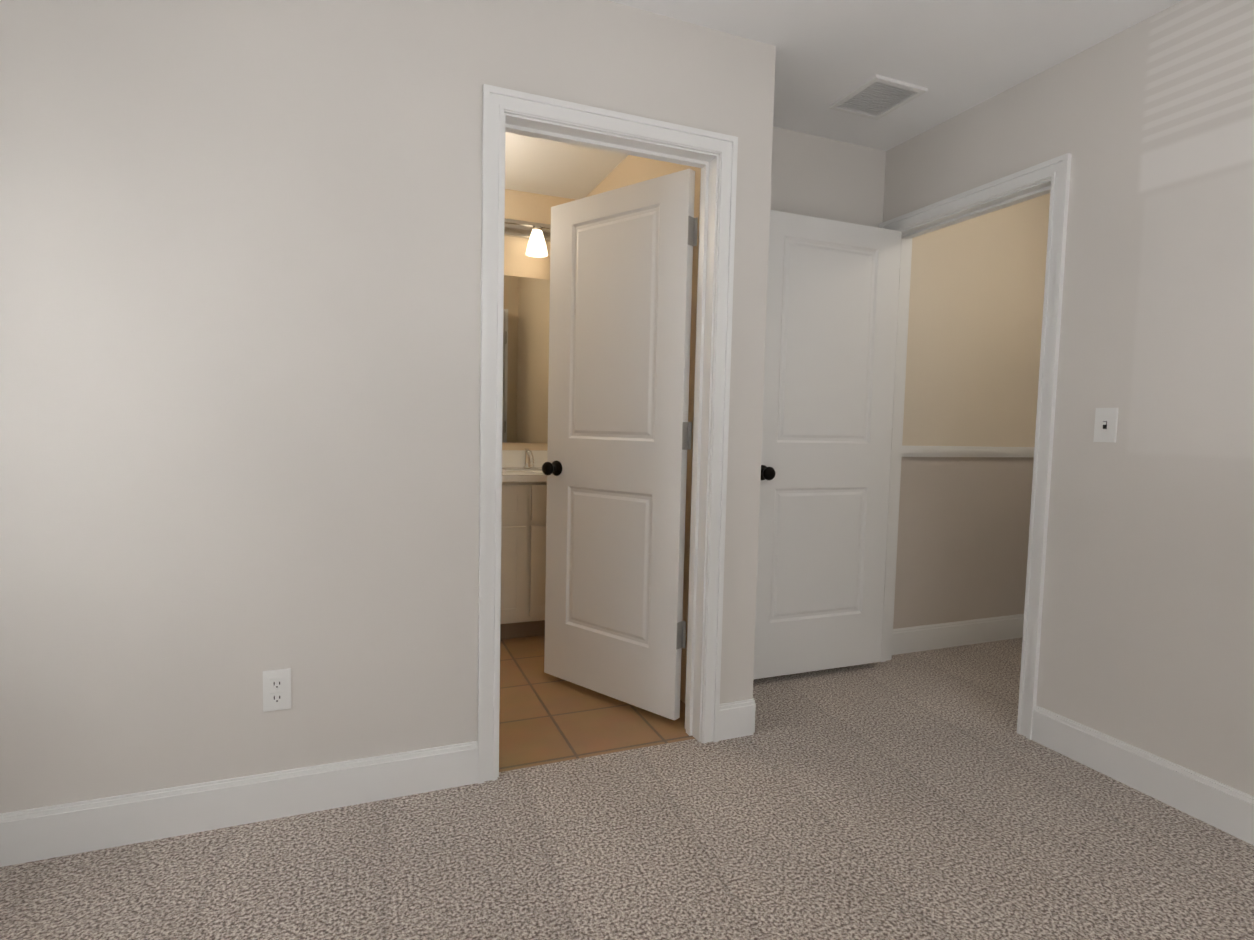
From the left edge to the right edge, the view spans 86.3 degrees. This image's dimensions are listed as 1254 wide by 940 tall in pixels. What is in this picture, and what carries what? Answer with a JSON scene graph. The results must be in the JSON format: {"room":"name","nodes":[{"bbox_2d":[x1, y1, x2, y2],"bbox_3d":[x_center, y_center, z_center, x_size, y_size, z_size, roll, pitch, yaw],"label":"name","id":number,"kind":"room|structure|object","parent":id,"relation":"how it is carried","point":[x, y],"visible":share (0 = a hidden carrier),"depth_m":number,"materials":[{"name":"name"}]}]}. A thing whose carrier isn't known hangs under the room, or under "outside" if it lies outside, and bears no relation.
{"room":"empty bedroom","nodes":[
{"label":"empty bedroom","id":0,"kind":"room"},
{"bbox_2d":[0,0,775,812],"bbox_3d":[-0.642,-0.245,1.999,2.389,2.440,0.111,0,4,-22],"label":"wall","id":1,"kind":"structure","parent":0,"point":[240,300],"depth_m":1.81,"materials":[{"name":"paint"}]},
{"bbox_2d":[0,741,477,866],"bbox_3d":[-1.096,0.913,1.836,1.357,0.130,0.014,0,4,-22],"label":"baseboard","id":2,"kind":"structure","parent":1,"relation":"attached to","point":[46,832],"depth_m":1.83,"materials":[{"name":"white paint"}]},
{"bbox_2d":[263,668,290,711],"bbox_3d":[-0.975,0.614,1.865,0.070,0.114,0.009,0,4,-22],"label":"outlet","id":3,"kind":"object","parent":1,"relation":"attached to","point":[276,689],"visible":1,"depth_m":1.86,"materials":[{"name":"white plastic"}]},
{"bbox_2d":[477,84,737,783],"bbox_3d":[-0.069,-0.079,2.233,0.852,2.103,0.134,0,4,-22],"label":"door frame","id":4,"kind":"structure","parent":1,"relation":"attached to","point":[712,155],"depth_m":2.21,"materials":[{"name":"white paint"}]},
{"bbox_2d":[542,168,697,719],"bbox_3d":[-0.074,-0.087,2.663,0.413,2.003,0.643,0,4,-22],"label":"bathroom door","id":5,"kind":"structure","parent":1,"relation":"in","point":[614,468],"depth_m":2.62,"materials":[{"name":"white paint"}]},
{"bbox_2d":[719,698,755,735],"bbox_3d":[0.377,0.890,2.696,0.014,0.130,0.516,0,4,-22],"label":"baseboard","id":6,"kind":"structure","parent":1,"relation":"attached to","point":[740,715],"depth_m":2.43,"materials":[{"name":"white paint"}]},
{"bbox_2d":[502,189,574,449],"bbox_3d":[-1.316,-0.371,3.678,2.389,2.440,0.115,0,4,-22],"label":"wall","id":7,"kind":"structure","parent":0,"point":[528,207],"depth_m":3.84,"materials":[{"name":"paint"}]},
{"bbox_2d":[502,448,546,467],"bbox_3d":[-0.888,-0.063,3.797,1.272,0.100,0.020,0,4,-22],"label":"backsplash","id":8,"kind":"structure","parent":7,"relation":"attached to","point":[526,458],"depth_m":3.88,"materials":[{"name":"white stone"}]},
{"bbox_2d":[502,275,549,442],"bbox_3d":[-0.874,-0.633,3.770,1.162,0.950,0.005,0,4,-22],"label":"bathroom mirror","id":9,"kind":"object","parent":7,"relation":"attached to","point":[525,354],"depth_m":3.88,"materials":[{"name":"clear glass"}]},
{"bbox_2d":[504,218,550,257],"bbox_3d":[-0.718,-1.295,3.693,0.900,0.172,0.171,0,4,-22],"label":"sconce","id":10,"kind":"object","parent":7,"relation":"attached to","point":[536,235],"visible":0.4,"depth_m":3.75,"materials":[{"name":"silver metal"}]},
{"bbox_2d":[499,635,694,771],"bbox_3d":[-1.141,0.958,2.886,2.434,0.100,1.897,0,4,-22],"label":"floor","id":11,"kind":"structure","parent":0,"point":[545,718],"depth_m":2.55,"materials":[{"name":"tile"}]},
{"bbox_2d":[500,484,543,639],"bbox_3d":[-0.964,0.454,3.524,0.903,0.830,0.540,0,4,-22],"label":"base cabinet","id":12,"kind":"object","parent":11,"relation":"on","point":[523,530],"depth_m":3.41,"materials":[{"name":"beige paint"}]},
{"bbox_2d":[502,468,546,483],"bbox_3d":[-0.789,0.023,3.551,1.272,0.035,0.560,0,4,-22],"label":"countertop","id":13,"kind":"structure","parent":12,"relation":"on","point":[509,475],"depth_m":3.39,"materials":[{"name":"white stone"}]},
{"bbox_2d":[523,448,534,468],"bbox_3d":[-0.560,-0.064,3.824,0.052,0.113,0.182,0,4,-22],"label":"faucet","id":14,"kind":"object","parent":13,"relation":"on","point":[528,455],"depth_m":3.84,"materials":[{"name":"silver metal"}]},
{"bbox_2d":[544,484,546,634],"bbox_3d":[-0.436,0.452,3.736,0.483,0.830,0.540,0,4,-22],"label":"base cabinet","id":15,"kind":"object","parent":11,"relation":"on","point":[545,485],"depth_m":3.45,"materials":[{"name":"beige paint"}]},
{"bbox_2d":[0,637,1253,939],"bbox_3d":[1.031,1.156,0.627,4.784,0.100,5.140,0,4,-22],"label":"floor carpet","id":16,"kind":"object","parent":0,"point":[926,795],"visible":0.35,"depth_m":1.76,"materials":[{"name":"grey carpet"}]},
{"bbox_2d":[586,155,700,702],"bbox_3d":[0.076,-0.312,3.262,0.115,2.440,1.697,0,4,-22],"label":"wall","id":17,"kind":"structure","parent":0,"point":[629,170],"depth_m":2.71,"materials":[{"name":"paint"}]},
{"bbox_2d":[505,0,1181,199],"bbox_3d":[0.848,-1.422,1.057,4.784,0.100,6.430,0,4,-22],"label":"ceiling","id":18,"kind":"structure","parent":0,"point":[955,57],"depth_m":2.33,"materials":[{"name":"paint"}]},
{"bbox_2d":[829,74,927,119],"bbox_3d":[0.988,-1.469,2.649,0.250,0.011,0.270,0,4,-22],"label":"ceiling vent","id":19,"kind":"object","parent":18,"relation":"in","point":[876,97],"visible":1,"depth_m":2.64,"materials":[{"name":"white plastic"}]},
{"bbox_2d":[770,126,1049,446],"bbox_3d":[1.258,-0.290,3.323,2.346,2.440,0.115,0,4,-22],"label":"wall","id":20,"kind":"structure","parent":0,"point":[976,298],"depth_m":3.40,"materials":[{"name":"paint"}]},
{"bbox_2d":[892,614,1023,654],"bbox_3d":[1.739,0.865,3.533,0.996,0.130,0.014,0,4,-22],"label":"baseboard","id":21,"kind":"structure","parent":20,"relation":"attached to","point":[968,632],"depth_m":3.52,"materials":[{"name":"white paint"}]},
{"bbox_2d":[883,0,1253,795],"bbox_3d":[2.178,-0.111,0.930,0.111,2.440,5.025,0,4,-22],"label":"wall","id":22,"kind":"structure","parent":0,"point":[1147,634],"depth_m":2.10,"materials":[{"name":"paint"}]},
{"bbox_2d":[753,210,901,679],"bbox_3d":[0.877,-0.087,2.994,0.777,2.003,0.175,0,4,-22],"label":"entry door","id":23,"kind":"structure","parent":22,"relation":"in","point":[831,326],"depth_m":2.98,"materials":[{"name":"white paint"}]},
{"bbox_2d":[879,153,1071,739],"bbox_3d":[1.412,-0.086,2.847,0.153,2.103,0.910,0,4,-22],"label":"door frame","id":24,"kind":"structure","parent":22,"relation":"attached to","point":[1051,177],"depth_m":2.48,"materials":[{"name":"white paint"}]},
{"bbox_2d":[1093,408,1117,442],"bbox_3d":[1.588,-0.150,2.227,0.019,0.114,0.070,0,4,-22],"label":"light switch","id":25,"kind":"object","parent":22,"relation":"attached to","point":[1105,426],"visible":1,"depth_m":2.22,"materials":[{"name":"white plastic"}]},
{"bbox_2d":[1031,705,1253,845],"bbox_3d":[1.947,1.014,1.352,0.014,0.130,2.407,0,4,-22],"label":"baseboard","id":26,"kind":"structure","parent":22,"relation":"attached to","point":[1226,808],"depth_m":2.10,"materials":[{"name":"white paint"}]},
{"bbox_3d":[2.713,-0.190,2.308,0.400,2.440,2.860,0,4,-22],"label":"wall","id":27,"kind":"structure","parent":0,"visible":0},
{"bbox_2d":[893,457,1033,628],"bbox_3d":[1.759,0.366,3.510,1.020,0.870,0.003,0,4,-22],"label":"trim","id":28,"kind":"structure","parent":27,"relation":"attached to","point":[963,537],"depth_m":3.48,"materials":[{"name":"paint"}]},
{"bbox_2d":[902,445,1033,456],"bbox_3d":[1.760,-0.095,3.463,0.990,0.055,0.026,0,4,-22],"label":"trim","id":29,"kind":"structure","parent":27,"relation":"attached to","point":[943,451],"depth_m":3.43,"materials":[{"name":"white paint"}]}
]}

